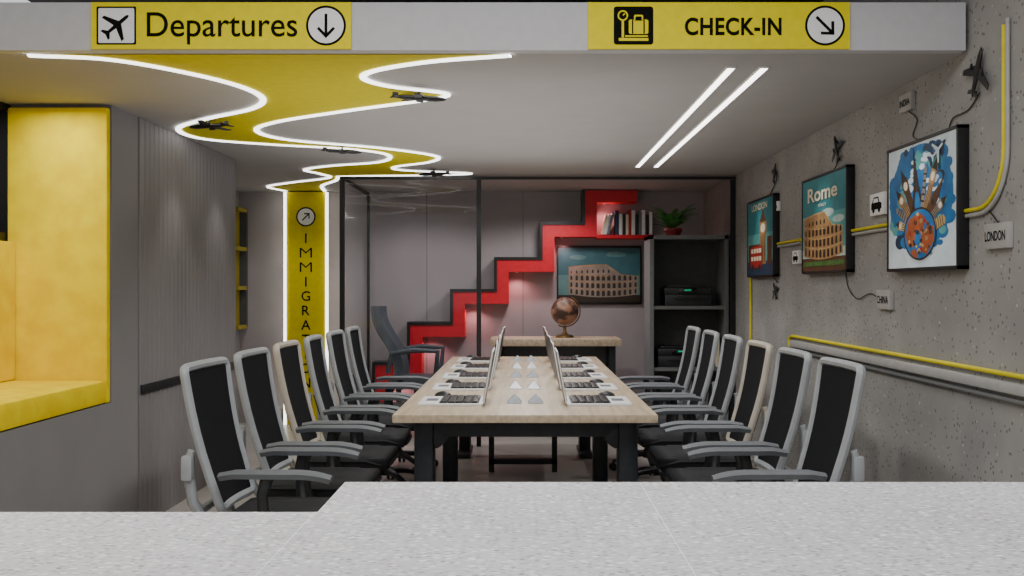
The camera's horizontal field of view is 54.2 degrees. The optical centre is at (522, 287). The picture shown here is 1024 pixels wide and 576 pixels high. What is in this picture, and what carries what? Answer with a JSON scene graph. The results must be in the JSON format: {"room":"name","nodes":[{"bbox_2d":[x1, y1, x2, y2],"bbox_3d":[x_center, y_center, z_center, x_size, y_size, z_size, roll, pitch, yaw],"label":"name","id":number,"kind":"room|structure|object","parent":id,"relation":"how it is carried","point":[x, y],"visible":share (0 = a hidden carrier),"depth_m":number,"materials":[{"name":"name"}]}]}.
{"room":"travel agency office","nodes":[
{"label":"travel agency office","id":0,"kind":"room"},
{"bbox_2d":[11,105,89,107],"bbox_3d":[-2.685,0.200,5.530,0.630,2.400,0.120,0,0,0],"label":"wall","id":1,"kind":"structure","parent":0,"point":[12,106],"depth_m":5.47,"materials":[{"name":"grey paint"}]},
{"bbox_2d":[0,105,138,511],"bbox_3d":[-2.625,0.200,4.655,0.750,2.400,6.310,0,0,0],"label":"wall","id":2,"kind":"structure","parent":0,"point":[124,126],"depth_m":5.47,"materials":[{"name":"grey paint"}]},
{"bbox_2d":[0,108,109,430],"bbox_3d":[-2.527,-0.177,3.732,0.555,1.605,3.465,0,0,0],"label":"alcove","id":3,"kind":"object","parent":2,"relation":"on","point":[55,257],"visible":1,"depth_m":5.42,"materials":[{"name":"paint"}]},
{"bbox_2d":[0,241,14,381],"bbox_3d":[-2.772,0.124,4.360,0.065,0.748,2.100,0,0,0],"label":"cushion","id":4,"kind":"object","parent":3,"relation":"on","point":[7,248],"depth_m":5.32,"materials":[{"name":"yellow fabric"}]},
{"bbox_2d":[0,381,104,430],"bbox_3d":[-2.525,0.561,4.360,0.550,0.127,2.100,0,0,0],"label":"seat cushion","id":5,"kind":"object","parent":3,"relation":"on","point":[21,402],"depth_m":4.84,"materials":[{"name":"yellow fabric"}]},
{"bbox_2d":[139,117,235,511],"bbox_3d":[-2.244,0.201,6.830,0.011,2.398,1.960,0,0,0],"label":"wall panel","id":6,"kind":"object","parent":2,"relation":"attached to","point":[187,188],"depth_m":6.45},
{"bbox_2d":[141,362,234,393],"bbox_3d":[-2.229,0.594,6.830,0.018,0.052,1.960,0,0,0],"label":"trim","id":7,"kind":"structure","parent":6,"relation":"attached to","point":[149,387],"depth_m":6.14,"materials":[{"name":"plastic"}]},
{"bbox_2d":[0,2,965,53],"bbox_3d":[-0.270,-1.099,4.229,4.260,0.202,0.058,0,0,0],"label":"ceiling beam","id":8,"kind":"structure","parent":2,"relation":"attached to","point":[25,27],"depth_m":4.20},
{"bbox_2d":[91,2,350,48],"bbox_3d":[-1.265,-1.099,4.192,1.090,0.196,0.012,0,0,0],"label":"sign","id":9,"kind":"object","parent":8,"relation":"attached to","point":[114,25],"visible":1,"depth_m":4.19,"materials":[{"name":"yellow"}]},
{"bbox_2d":[588,2,849,48],"bbox_3d":[0.822,-1.099,4.192,1.097,0.196,0.012,0,0,0],"label":"sign","id":10,"kind":"object","parent":8,"relation":"attached to","point":[611,25],"visible":1,"depth_m":4.19,"materials":[{"name":"yellow"}]},
{"bbox_2d":[236,191,238,420],"bbox_3d":[-3.025,0.200,7.995,0.150,2.400,4.810,0,0,0],"label":"wall","id":11,"kind":"structure","parent":0,"point":[237,192],"depth_m":10.33,"materials":[{"name":"grey paint"}]},
{"bbox_2d":[236,206,247,329],"bbox_3d":[-2.904,-0.200,10.220,0.088,1.240,0.340,0,0,0],"label":"shelf","id":12,"kind":"object","parent":11,"relation":"attached to","point":[241,213],"visible":0.7,"depth_m":10.35,"materials":[{"name":"yellow laminate"}]},
{"bbox_2d":[28,0,822,1],"bbox_3d":[-0.550,-1.850,5.000,5.100,0.100,11.000,0,0,0],"label":"ceiling","id":13,"kind":"structure","parent":0,"point":[28,0],"depth_m":6.26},
{"bbox_2d":[166,423,764,511],"bbox_3d":[-0.550,1.450,4.500,5.100,0.100,12.000,0,0,0],"label":"floor","id":14,"kind":"structure","parent":0,"point":[570,467],"depth_m":7.89,"materials":[{"name":"tile"}]},
{"bbox_2d":[180,357,360,511],"bbox_3d":[-1.009,0.850,4.151,0.699,1.100,0.642,0,0,2],"label":"office chair","id":15,"kind":"object","parent":14,"relation":"on","point":[207,386],"visible":0.83,"depth_m":4.13,"materials":[{"name":"fabric"}]},
{"bbox_2d":[284,192,327,424],"bbox_3d":[-2.225,0.207,10.315,0.454,2.386,0.150,0,0,0],"label":"sign","id":16,"kind":"object","parent":14,"relation":"on","point":[305,213],"visible":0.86,"depth_m":10.25,"materials":[{"name":"yellow"}]},
{"bbox_2d":[284,192,285,424],"bbox_3d":[-2.439,0.210,10.255,0.026,2.380,0.030,0,0,0],"label":"light","id":17,"kind":"object","parent":16,"relation":"attached to","point":[284,192],"depth_m":10.24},
{"bbox_2d":[325,192,327,366],"bbox_3d":[-2.011,0.210,10.255,0.026,2.380,0.030,0,0,0],"label":"light","id":18,"kind":"object","parent":16,"relation":"attached to","point":[326,193],"depth_m":10.24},
{"bbox_2d":[233,347,382,496],"bbox_3d":[-1.009,0.850,4.871,0.699,1.100,0.642,0,0,1],"label":"office chair","id":19,"kind":"object","parent":14,"relation":"on","point":[253,367],"visible":0.63,"depth_m":4.85,"materials":[{"name":"fabric"}]},
{"bbox_2d":[273,340,398,468],"bbox_3d":[-1.009,0.850,5.590,0.699,1.100,0.642,0,0,0],"label":"office chair","id":20,"kind":"object","parent":14,"relation":"on","point":[288,360],"visible":0.55,"depth_m":5.54,"materials":[{"name":"fabric"}]},
{"bbox_2d":[303,334,411,447],"bbox_3d":[-1.009,0.850,6.309,0.699,1.100,0.642,0,0,-2],"label":"office chair","id":21,"kind":"object","parent":14,"relation":"on","point":[324,398],"visible":0.61,"depth_m":6.27,"materials":[{"name":"fabric"}]},
{"bbox_2d":[326,329,420,481],"bbox_3d":[-1.009,0.850,7.030,0.699,1.100,0.642,0,0,0],"label":"office chair","id":22,"kind":"object","parent":14,"relation":"on","point":[335,339],"visible":0.52,"depth_m":7.02,"materials":[{"name":"plastic"}]},
{"bbox_2d":[345,326,437,468],"bbox_3d":[-1.009,0.850,7.750,0.699,1.100,0.642,0,0,-1],"label":"office chair","id":23,"kind":"object","parent":14,"relation":"on","point":[353,334],"visible":0.52,"depth_m":7.79,"materials":[{"name":"plastic"}]},
{"bbox_2d":[371,306,444,393],"bbox_3d":[-1.051,0.785,9.450,0.762,1.230,0.648,0,0,0],"label":"chair","id":24,"kind":"object","parent":14,"relation":"on","point":[398,352],"visible":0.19,"depth_m":9.22,"materials":[{"name":"grey leather"}]},
{"bbox_2d":[0,482,1023,575],"bbox_3d":[-0.170,0.875,1.177,4.060,1.050,1.254,0,0,0],"label":"countertop","id":25,"kind":"structure","parent":14,"relation":"on","point":[365,528],"depth_m":1.43,"materials":[{"name":"stone"}]},
{"bbox_2d":[392,357,657,481],"bbox_3d":[0.010,1.000,6.740,1.260,0.800,4.020,0,0,0],"label":"conference table","id":26,"kind":"object","parent":14,"relation":"on","point":[435,427],"visible":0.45,"depth_m":4.96,"materials":[{"name":"brown wood"}]},
{"bbox_2d":[435,391,451,395],"bbox_3d":[-0.440,0.584,5.510,0.100,0.031,0.060,0,0,13],"label":"computer mouse","id":27,"kind":"object","parent":26,"relation":"on","point":[441,393],"visible":0.7,"depth_m":5.49,"materials":[{"name":"black plastic"}]},
{"bbox_2d":[418,347,494,405],"bbox_3d":[-0.342,0.461,5.250,0.385,0.278,0.350,0,0,0],"label":"laptop","id":28,"kind":"object","parent":26,"relation":"on","point":[447,400],"visible":1,"depth_m":5.12,"materials":[{"name":"silver metal"}]},
{"bbox_2d":[432,340,497,390],"bbox_3d":[-0.342,0.461,6.000,0.385,0.278,0.350,0,0,-2],"label":"laptop","id":29,"kind":"object","parent":26,"relation":"on","point":[455,386],"visible":1,"depth_m":5.84,"materials":[{"name":"silver metal"}]},
{"bbox_2d":[442,335,500,378],"bbox_3d":[-0.342,0.461,6.750,0.385,0.278,0.350,0,0,-2],"label":"laptop","id":30,"kind":"object","parent":26,"relation":"on","point":[463,375],"visible":0.89,"depth_m":6.60,"materials":[{"name":"silver metal"}]},
{"bbox_2d":[450,330,502,369],"bbox_3d":[-0.342,0.461,7.500,0.385,0.278,0.350,0,0,0],"label":"laptop","id":31,"kind":"object","parent":26,"relation":"on","point":[469,366],"visible":0.87,"depth_m":7.36,"materials":[{"name":"silver metal"}]},
{"bbox_2d":[456,326,505,361],"bbox_3d":[-0.342,0.461,8.250,0.385,0.278,0.350,0,0,1],"label":"laptop","id":32,"kind":"object","parent":26,"relation":"on","point":[473,359],"visible":0.77,"depth_m":8.15,"materials":[{"name":"silver metal"}]},
{"bbox_2d":[507,394,521,403],"bbox_3d":[-0.045,0.577,5.230,0.078,0.047,0.078,0,0,0],"label":"pyramid","id":33,"kind":"object","parent":26,"relation":"on","point":[513,399],"visible":1,"depth_m":5.20,"materials":[{"name":"plastic"}]},
{"bbox_2d":[509,380,521,388],"bbox_3d":[-0.045,0.577,5.980,0.078,0.047,0.078,0,0,0],"label":"pyramid","id":34,"kind":"object","parent":26,"relation":"on","point":[515,385],"visible":1,"depth_m":5.95,"materials":[{"name":"plastic"}]},
{"bbox_2d":[510,370,521,377],"bbox_3d":[-0.045,0.577,6.730,0.078,0.047,0.078,0,0,0],"label":"pyramid","id":35,"kind":"object","parent":26,"relation":"on","point":[516,374],"visible":1,"depth_m":6.70,"materials":[{"name":"plastic"}]},
{"bbox_2d":[512,362,521,368],"bbox_3d":[-0.045,0.577,7.480,0.078,0.047,0.078,0,0,0],"label":"pyramid","id":36,"kind":"object","parent":26,"relation":"on","point":[516,365],"visible":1,"depth_m":7.45,"materials":[{"name":"plastic"}]},
{"bbox_2d":[526,362,536,368],"bbox_3d":[0.065,0.577,7.480,0.078,0.047,0.078,0,0,0],"label":"pyramid","id":37,"kind":"object","parent":26,"relation":"on","point":[531,365],"visible":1,"depth_m":7.45,"materials":[{"name":"plastic"}]},
{"bbox_2d":[527,370,538,377],"bbox_3d":[0.065,0.577,6.730,0.078,0.047,0.078,0,0,0],"label":"pyramid","id":38,"kind":"object","parent":26,"relation":"on","point":[532,374],"visible":1,"depth_m":6.70,"materials":[{"name":"plastic"}]},
{"bbox_2d":[527,381,539,388],"bbox_3d":[0.065,0.577,5.980,0.078,0.047,0.078,0,0,0],"label":"pyramid","id":39,"kind":"object","parent":26,"relation":"on","point":[533,385],"visible":1,"depth_m":5.95,"materials":[{"name":"plastic"}]},
{"bbox_2d":[528,394,542,403],"bbox_3d":[0.065,0.577,5.230,0.078,0.047,0.078,0,0,0],"label":"pyramid","id":40,"kind":"object","parent":26,"relation":"on","point":[534,399],"visible":1,"depth_m":5.20,"materials":[{"name":"plastic"}]},
{"bbox_2d":[543,326,591,361],"bbox_3d":[0.362,0.461,8.250,0.385,0.278,0.350,0,0,-1],"label":"laptop","id":41,"kind":"object","parent":26,"relation":"on","point":[562,359],"visible":0.72,"depth_m":8.16,"materials":[{"name":"silver metal"}]},
{"bbox_2d":[545,330,598,369],"bbox_3d":[0.362,0.461,7.500,0.385,0.278,0.350,0,0,0],"label":"laptop","id":42,"kind":"object","parent":26,"relation":"on","point":[578,366],"visible":0.85,"depth_m":7.37,"materials":[{"name":"silver metal"}]},
{"bbox_2d":[547,335,607,378],"bbox_3d":[0.362,0.461,6.750,0.385,0.278,0.350,0,0,-2],"label":"laptop","id":43,"kind":"object","parent":26,"relation":"on","point":[567,375],"visible":0.91,"depth_m":6.63,"materials":[{"name":"silver metal"}]},
{"bbox_2d":[551,340,617,390],"bbox_3d":[0.362,0.461,6.000,0.385,0.278,0.350,0,0,0],"label":"laptop","id":44,"kind":"object","parent":26,"relation":"on","point":[569,386],"visible":1,"depth_m":5.86,"materials":[{"name":"silver metal"}]},
{"bbox_2d":[554,347,631,405],"bbox_3d":[0.362,0.461,5.250,0.385,0.278,0.350,0,0,0],"label":"laptop","id":45,"kind":"object","parent":26,"relation":"on","point":[572,400],"visible":1,"depth_m":5.13,"materials":[{"name":"silver metal"}]},
{"bbox_2d":[598,391,614,395],"bbox_3d":[0.460,0.584,5.510,0.100,0.031,0.060,0,0,16],"label":"computer mouse","id":46,"kind":"object","parent":26,"relation":"on","point":[606,393],"visible":0.72,"depth_m":5.49,"materials":[{"name":"black plastic"}]},
{"bbox_2d":[340,176,735,446],"bbox_3d":[0.130,0.207,9.600,3.500,2.385,1.540,0,0,0],"label":"glass wall","id":47,"kind":"structure","parent":14,"relation":"on","point":[343,179],"depth_m":8.83,"materials":[{"name":"black metal"}]},
{"bbox_2d":[490,336,621,374],"bbox_3d":[0.310,0.940,9.700,1.240,0.920,0.560,0,0,0],"label":"desk","id":48,"kind":"object","parent":14,"relation":"on","point":[603,348],"visible":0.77,"depth_m":9.70,"materials":[{"name":"brown wood"}]},
{"bbox_2d":[551,297,580,337],"bbox_3d":[0.405,0.282,9.700,0.270,0.396,0.270,0,0,31],"label":"globe","id":49,"kind":"object","parent":48,"relation":"on","point":[564,311],"visible":1,"depth_m":9.62,"materials":[{"name":"gold metal"}]},
{"bbox_2d":[609,326,700,475],"bbox_3d":[1.009,0.850,7.749,0.699,1.100,0.642,0,0,1],"label":"office chair","id":50,"kind":"object","parent":14,"relation":"on","point":[692,336],"visible":0.49,"depth_m":7.78,"materials":[{"name":"plastic"}]},
{"bbox_2d":[627,329,719,481],"bbox_3d":[1.009,0.850,7.029,0.699,1.100,0.642,0,0,1],"label":"office chair","id":51,"kind":"object","parent":14,"relation":"on","point":[710,338],"visible":0.45,"depth_m":7.02,"materials":[{"name":"plastic"}]},
{"bbox_2d":[644,235,728,440],"bbox_3d":[1.480,0.465,9.110,0.700,1.870,0.420,0,0,0],"label":"shelving unit","id":52,"kind":"object","parent":14,"relation":"on","point":[668,259],"visible":0.58,"depth_m":9.30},
{"bbox_2d":[649,204,696,234],"bbox_3d":[1.352,-0.621,9.091,0.381,0.300,0.456,0,0,44],"label":"potted plant","id":53,"kind":"object","parent":52,"relation":"on","point":[672,220],"visible":0.96,"depth_m":9.03,"materials":[{"name":"green plant"}]},
{"bbox_2d":[654,345,699,366],"bbox_3d":[1.420,0.617,9.090,0.420,0.185,0.320,0,0,0],"label":"printer","id":54,"kind":"object","parent":52,"relation":"on","point":[664,355],"visible":0.66,"depth_m":8.98,"materials":[{"name":"plastic"}]},
{"bbox_2d":[660,285,711,305],"bbox_3d":[1.480,0.067,9.090,0.420,0.185,0.320,0,0,0],"label":"printer","id":55,"kind":"object","parent":52,"relation":"on","point":[671,295],"visible":1,"depth_m":8.97,"materials":[{"name":"plastic"}]},
{"bbox_2d":[654,365,717,370],"bbox_3d":[1.480,0.725,9.105,0.630,0.030,0.390,0,0,0],"label":"shelf","id":56,"kind":"object","parent":52,"relation":"attached to","point":[656,368],"depth_m":8.91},
{"bbox_2d":[654,305,723,308],"bbox_3d":[1.480,0.175,9.105,0.630,0.030,0.390,0,0,0],"label":"shelf","id":57,"kind":"object","parent":52,"relation":"attached to","point":[655,306],"depth_m":8.91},
{"bbox_2d":[715,344,718,366],"bbox_3d":[1.751,0.569,9.120,0.036,0.280,0.240,0,0,0],"label":"binder","id":58,"kind":"object","parent":52,"relation":"on","point":[717,356],"visible":0.16,"depth_m":9.00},
{"bbox_2d":[638,334,742,447],"bbox_3d":[1.009,0.850,6.309,0.699,1.100,0.642,0,0,1],"label":"office chair","id":59,"kind":"object","parent":14,"relation":"on","point":[731,346],"visible":0.43,"depth_m":6.26,"materials":[{"name":"plastic"}]},
{"bbox_2d":[647,340,772,468],"bbox_3d":[1.009,0.850,5.589,0.699,1.100,0.642,0,0,1],"label":"office chair","id":60,"kind":"object","parent":14,"relation":"on","point":[758,354],"visible":0.5,"depth_m":5.54,"materials":[{"name":"fabric"}]},
{"bbox_2d":[664,347,811,481],"bbox_3d":[1.009,0.850,4.870,0.699,1.100,0.642,0,0,0],"label":"office chair","id":61,"kind":"object","parent":14,"relation":"on","point":[792,370],"visible":0.58,"depth_m":4.89,"materials":[{"name":"plastic"}]},
{"bbox_2d":[686,357,865,481],"bbox_3d":[1.009,0.850,4.150,0.699,1.100,0.642,0,0,-1],"label":"office chair","id":62,"kind":"object","parent":14,"relation":"on","point":[839,384],"visible":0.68,"depth_m":4.15,"materials":[{"name":"fabric"}]},
{"bbox_2d":[239,192,703,422],"bbox_3d":[-0.610,0.200,10.450,4.980,2.400,0.100,0,0,0],"label":"wall","id":63,"kind":"structure","parent":0,"point":[423,245],"depth_m":10.40,"materials":[{"name":"laminate"}]},
{"bbox_2d":[372,190,648,401],"bbox_3d":[-0.090,0.192,10.269,2.880,2.377,0.258,0,0,0],"label":"shelf","id":64,"kind":"object","parent":63,"relation":"attached to","point":[587,228],"visible":0.83,"depth_m":10.15,"materials":[{"name":"red paint"}]},
{"bbox_2d":[600,215,607,234],"bbox_3d":[0.829,-0.645,10.252,0.075,0.206,0.163,0,0,0],"label":"book","id":65,"kind":"object","parent":64,"relation":"on","point":[605,216],"visible":0.89,"depth_m":10.17,"materials":[{"name":"white paper"}]},
{"bbox_2d":[603,214,610,234],"bbox_3d":[0.859,-0.647,10.252,0.078,0.210,0.163,0,0,0],"label":"book","id":66,"kind":"object","parent":64,"relation":"on","point":[609,215],"visible":0.7,"depth_m":10.17,"materials":[{"name":"white paper"}]},
{"bbox_2d":[606,213,613,234],"bbox_3d":[0.890,-0.653,10.252,0.077,0.223,0.163,0,0,0],"label":"book","id":67,"kind":"object","parent":64,"relation":"on","point":[612,214],"visible":0.79,"depth_m":10.17,"materials":[{"name":"white paper"}]},
{"bbox_2d":[614,210,618,234],"bbox_3d":[0.956,-0.665,10.252,0.037,0.249,0.163,0,0,0],"label":"book","id":68,"kind":"object","parent":64,"relation":"on","point":[616,212],"visible":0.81,"depth_m":10.17,"materials":[{"name":"blue paper"}]},
{"bbox_2d":[619,214,621,234],"bbox_3d":[0.994,-0.648,10.252,0.035,0.214,0.163,0,0,0],"label":"book","id":69,"kind":"object","parent":64,"relation":"on","point":[620,215],"visible":0.7,"depth_m":10.17,"materials":[{"name":"white paper"}]},
{"bbox_2d":[622,213,625,234],"bbox_3d":[1.029,-0.650,10.252,0.032,0.218,0.163,0,0,0],"label":"book","id":70,"kind":"object","parent":64,"relation":"on","point":[623,214],"visible":0.7,"depth_m":10.17,"materials":[{"name":"paper"}]},
{"bbox_2d":[626,214,628,234],"bbox_3d":[1.060,-0.645,10.252,0.026,0.207,0.163,0,0,0],"label":"book","id":71,"kind":"object","parent":64,"relation":"on","point":[627,215],"visible":0.67,"depth_m":10.17,"materials":[{"name":"white paper"}]},
{"bbox_2d":[627,210,630,234],"bbox_3d":[1.089,-0.669,10.252,0.027,0.257,0.163,0,0,0],"label":"book","id":72,"kind":"object","parent":64,"relation":"on","point":[628,211],"visible":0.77,"depth_m":10.17,"materials":[{"name":"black paper"}]},
{"bbox_2d":[631,210,634,234],"bbox_3d":[1.122,-0.666,10.252,0.036,0.249,0.163,0,0,0],"label":"book","id":73,"kind":"object","parent":64,"relation":"on","point":[632,211],"visible":0.7,"depth_m":10.17,"materials":[{"name":"white paper"}]},
{"bbox_2d":[635,214,638,234],"bbox_3d":[1.159,-0.647,10.252,0.035,0.213,0.163,0,0,0],"label":"book","id":74,"kind":"object","parent":64,"relation":"on","point":[636,215],"visible":0.7,"depth_m":10.17,"materials":[{"name":"paper"}]},
{"bbox_2d":[637,211,641,234],"bbox_3d":[1.193,-0.660,10.252,0.028,0.239,0.163,0,0,0],"label":"book","id":75,"kind":"object","parent":64,"relation":"on","point":[639,212],"visible":0.77,"depth_m":10.17,"materials":[{"name":"white paper"}]},
{"bbox_2d":[641,210,644,234],"bbox_3d":[1.227,-0.667,10.252,0.034,0.252,0.163,0,0,0],"label":"book","id":76,"kind":"object","parent":64,"relation":"on","point":[643,211],"visible":0.67,"depth_m":10.17,"materials":[{"name":"white paper"}]},
{"bbox_2d":[645,215,648,234],"bbox_3d":[1.264,-0.644,10.252,0.036,0.206,0.163,0,0,0],"label":"book","id":77,"kind":"object","parent":64,"relation":"on","point":[646,216],"visible":0.7,"depth_m":10.17,"materials":[{"name":"paper"}]},
{"bbox_2d":[647,211,651,234],"bbox_3d":[1.300,-0.662,10.252,0.032,0.241,0.163,0,0,0],"label":"book","id":78,"kind":"object","parent":64,"relation":"on","point":[649,213],"visible":0.63,"depth_m":10.17,"materials":[{"name":"white paper"}]},
{"bbox_2d":[557,246,641,303],"bbox_3d":[0.790,-0.135,10.383,0.880,0.610,0.033,0,0,0],"label":"wall picture","id":79,"kind":"object","parent":63,"relation":"attached to","point":[586,274],"visible":0.99,"depth_m":10.37,"materials":[{"name":"multicoloured paper"}]},
{"bbox_2d":[0,51,963,191],"bbox_3d":[-0.610,-1.030,7.380,4.980,0.060,6.240,0,0,0],"label":"ceiling","id":80,"kind":"structure","parent":0,"point":[519,114],"depth_m":5.67,"materials":[{"name":"paint"}]},
{"bbox_2d":[27,54,391,191],"bbox_3d":[-1.653,-0.992,7.295,1.364,0.008,5.997,0,0,-4],"label":"led strip","id":81,"kind":"object","parent":80,"relation":"attached to","point":[262,102],"visible":1,"depth_m":5.60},
{"bbox_2d":[189,120,233,130],"bbox_3d":[-1.837,-0.969,5.908,0.242,0.052,0.240,0,0,-24],"label":"airplane","id":82,"kind":"object","parent":80,"relation":"attached to","point":[202,124],"visible":1,"depth_m":5.90,"materials":[{"name":"black metal"}]},
{"bbox_2d":[73,55,486,190],"bbox_3d":[-1.282,-0.997,7.255,2.454,0.001,5.970,0,0,0],"label":"inlay","id":83,"kind":"object","parent":80,"relation":"attached to","point":[292,86],"visible":0.93,"depth_m":4.97,"materials":[{"name":"yellow paint"}]},
{"bbox_2d":[321,146,361,153],"bbox_3d":[-1.291,-0.969,7.006,0.242,0.052,0.240,0,0,19],"label":"airplane","id":84,"kind":"object","parent":80,"relation":"attached to","point":[341,151],"visible":1,"depth_m":7.00,"materials":[{"name":"black metal"}]},
{"bbox_2d":[254,54,510,191],"bbox_3d":[-1.046,-0.992,7.248,1.464,0.008,6.136,0,0,-5],"label":"led strip","id":85,"kind":"object","parent":80,"relation":"attached to","point":[363,76],"visible":0.96,"depth_m":5.51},
{"bbox_2d":[390,91,445,101],"bbox_3d":[-0.547,-0.969,5.038,0.242,0.052,0.240,0,0,24],"label":"airplane","id":86,"kind":"object","parent":80,"relation":"attached to","point":[418,97],"visible":1,"depth_m":5.03,"materials":[{"name":"black metal"}]},
{"bbox_2d":[418,170,451,176],"bbox_3d":[-0.725,-0.969,8.417,0.240,0.052,0.242,0,0,-31],"label":"airplane","id":87,"kind":"object","parent":80,"relation":"attached to","point":[433,173],"visible":1,"depth_m":8.40,"materials":[{"name":"black metal"}]},
{"bbox_2d":[635,66,735,166],"bbox_3d":[0.940,-0.995,6.360,0.044,0.011,3.700,0,0,0],"label":"recessed light","id":88,"kind":"object","parent":80,"relation":"in","point":[728,70],"visible":1,"depth_m":5.54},
{"bbox_2d":[653,66,769,166],"bbox_3d":[1.090,-0.995,6.360,0.044,0.011,3.700,0,0,0],"label":"recessed light","id":89,"kind":"object","parent":80,"relation":"in","point":[759,71],"visible":1,"depth_m":5.54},
{"bbox_2d":[704,0,1023,481],"bbox_3d":[1.940,-0.200,4.500,0.120,3.200,12.000,0,0,0],"label":"wall","id":90,"kind":"structure","parent":0,"point":[907,430],"depth_m":4.80,"materials":[{"name":"concrete"}]},
{"bbox_2d":[750,278,751,339],"bbox_3d":[1.868,0.095,8.200,0.017,0.810,0.017,0,0,22],"label":"tube","id":91,"kind":"object","parent":90,"relation":"attached to","point":[750,278],"visible":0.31,"depth_m":8.19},
{"bbox_2d":[747,193,779,277],"bbox_3d":[1.854,-0.390,7.745,0.050,0.610,0.850,0,0,0],"label":"poster","id":92,"kind":"object","parent":90,"relation":"attached to","point":[763,220],"visible":1,"depth_m":7.62,"materials":[{"name":"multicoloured paper"}]},
{"bbox_2d":[748,196,771,275],"bbox_3d":[1.833,-0.390,7.745,0.003,0.586,0.816,0,0,0],"label":"print","id":93,"kind":"object","parent":92,"relation":"attached to","point":[759,210],"depth_m":7.72},
{"bbox_2d":[771,163,776,184],"bbox_3d":[1.866,-0.844,7.410,0.027,0.157,0.180,0,0,0],"label":"airplane","id":94,"kind":"object","parent":90,"relation":"attached to","point":[773,172],"visible":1,"depth_m":7.39,"materials":[{"name":"black metal"}]},
{"bbox_2d":[772,282,777,299],"bbox_3d":[1.868,0.027,7.390,0.024,0.138,0.156,0,0,0],"label":"airplane","id":95,"kind":"object","parent":90,"relation":"attached to","point":[774,287],"visible":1,"depth_m":7.39,"materials":[{"name":"black metal"}]},
{"bbox_2d":[776,201,780,210],"bbox_3d":[1.867,-0.600,7.350,0.025,0.070,0.120,0,0,0],"label":"wall plate","id":96,"kind":"object","parent":90,"relation":"attached to","point":[778,203],"visible":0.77,"depth_m":7.29,"materials":[{"name":"white"}]},
{"bbox_2d":[792,250,801,263],"bbox_3d":[1.867,-0.210,6.810,0.025,0.090,0.160,0,0,0],"label":"wall plate","id":97,"kind":"object","parent":90,"relation":"attached to","point":[796,255],"visible":0.93,"depth_m":6.76,"materials":[{"name":"white"}]},
{"bbox_2d":[802,164,854,273],"bbox_3d":[1.854,-0.395,6.115,0.050,0.610,0.910,0,0,0],"label":"poster","id":98,"kind":"object","parent":90,"relation":"attached to","point":[828,198],"visible":1,"depth_m":5.96,"materials":[{"name":"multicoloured paper"}]},
{"bbox_2d":[832,136,842,163],"bbox_3d":[1.865,-0.823,5.919,0.030,0.173,0.198,0,0,0],"label":"airplane","id":99,"kind":"object","parent":90,"relation":"attached to","point":[837,144],"visible":1,"depth_m":5.92,"materials":[{"name":"black metal"}]},
{"bbox_2d":[845,272,875,298],"bbox_3d":[1.872,-0.014,5.521,0.006,0.155,0.564,0,0,0],"label":"wire","id":100,"kind":"object","parent":90,"relation":"attached to","point":[845,272],"visible":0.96,"depth_m":5.67,"materials":[{"name":"plastic"}]},
{"bbox_2d":[870,191,886,215],"bbox_3d":[1.867,-0.440,5.250,0.025,0.115,0.200,0,0,0],"label":"wall plate","id":101,"kind":"object","parent":90,"relation":"attached to","point":[878,201],"visible":0.87,"depth_m":5.22,"materials":[{"name":"white"}]},
{"bbox_2d":[876,290,893,309],"bbox_3d":[1.866,0.060,5.160,0.026,0.100,0.190,0,0,0],"label":"wall plate","id":102,"kind":"object","parent":90,"relation":"attached to","point":[884,298],"visible":1,"depth_m":5.12,"materials":[{"name":"white"}]},
{"bbox_2d":[777,18,1009,247],"bbox_3d":[1.868,-0.667,6.072,0.024,0.746,4.455,0,0,0],"label":"tube","id":103,"kind":"object","parent":90,"relation":"attached to","point":[992,200],"visible":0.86,"depth_m":3.87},
{"bbox_2d":[788,335,1023,404],"bbox_3d":[1.863,0.379,4.755,0.035,0.113,4.510,0,0,0],"label":"tube","id":104,"kind":"object","parent":90,"relation":"attached to","point":[1017,389],"visible":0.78,"depth_m":4.57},
{"bbox_2d":[899,91,914,113],"bbox_3d":[1.866,-0.900,4.860,0.026,0.085,0.150,0,0,0],"label":"wall plate","id":105,"kind":"object","parent":90,"relation":"attached to","point":[906,101],"visible":1,"depth_m":4.83,"materials":[{"name":"white"}]},
{"bbox_2d":[908,111,917,139],"bbox_3d":[1.872,-0.775,4.780,0.006,0.176,0.162,0,0,0],"label":"wire","id":106,"kind":"object","parent":90,"relation":"attached to","point":[908,111],"visible":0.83,"depth_m":4.78,"materials":[{"name":"plastic"}]},
{"bbox_2d":[887,124,968,271],"bbox_3d":[1.854,-0.385,4.620,0.050,0.610,0.820,0,0,0],"label":"poster","id":107,"kind":"object","parent":90,"relation":"attached to","point":[928,176],"visible":1,"depth_m":4.51,"materials":[{"name":"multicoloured paper"}]},
{"bbox_2d":[949,92,979,126],"bbox_3d":[1.872,-0.745,4.250,0.006,0.115,0.304,0,0,0],"label":"wire","id":108,"kind":"object","parent":90,"relation":"attached to","point":[979,92],"visible":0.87,"depth_m":4.24,"materials":[{"name":"plastic"}]},
{"bbox_2d":[962,47,988,99],"bbox_3d":[1.862,-0.872,4.100,0.035,0.204,0.234,0,0,0],"label":"airplane","id":109,"kind":"object","parent":90,"relation":"attached to","point":[975,71],"visible":1,"depth_m":4.08,"materials":[{"name":"black metal"}]},
{"bbox_2d":[984,221,1012,249],"bbox_3d":[1.866,-0.205,3.930,0.026,0.100,0.200,0,0,0],"label":"wall plate","id":110,"kind":"object","parent":90,"relation":"attached to","point":[996,235],"visible":1,"depth_m":3.90,"materials":[{"name":"white"}]},
{"bbox_3d":[-2.905,0.183,3.485,0.190,0.887,3.970,0,0,0],"label":"wall","id":111,"kind":"structure","parent":0,"visible":0},
{"bbox_2d":[0,101,10,239],"bbox_3d":[-2.835,-0.630,3.485,0.070,0.740,3.970,0,0,0],"label":"window","id":112,"kind":"structure","parent":111,"relation":"in","point":[4,107],"depth_m":5.43,"materials":[{"name":"black metal"}]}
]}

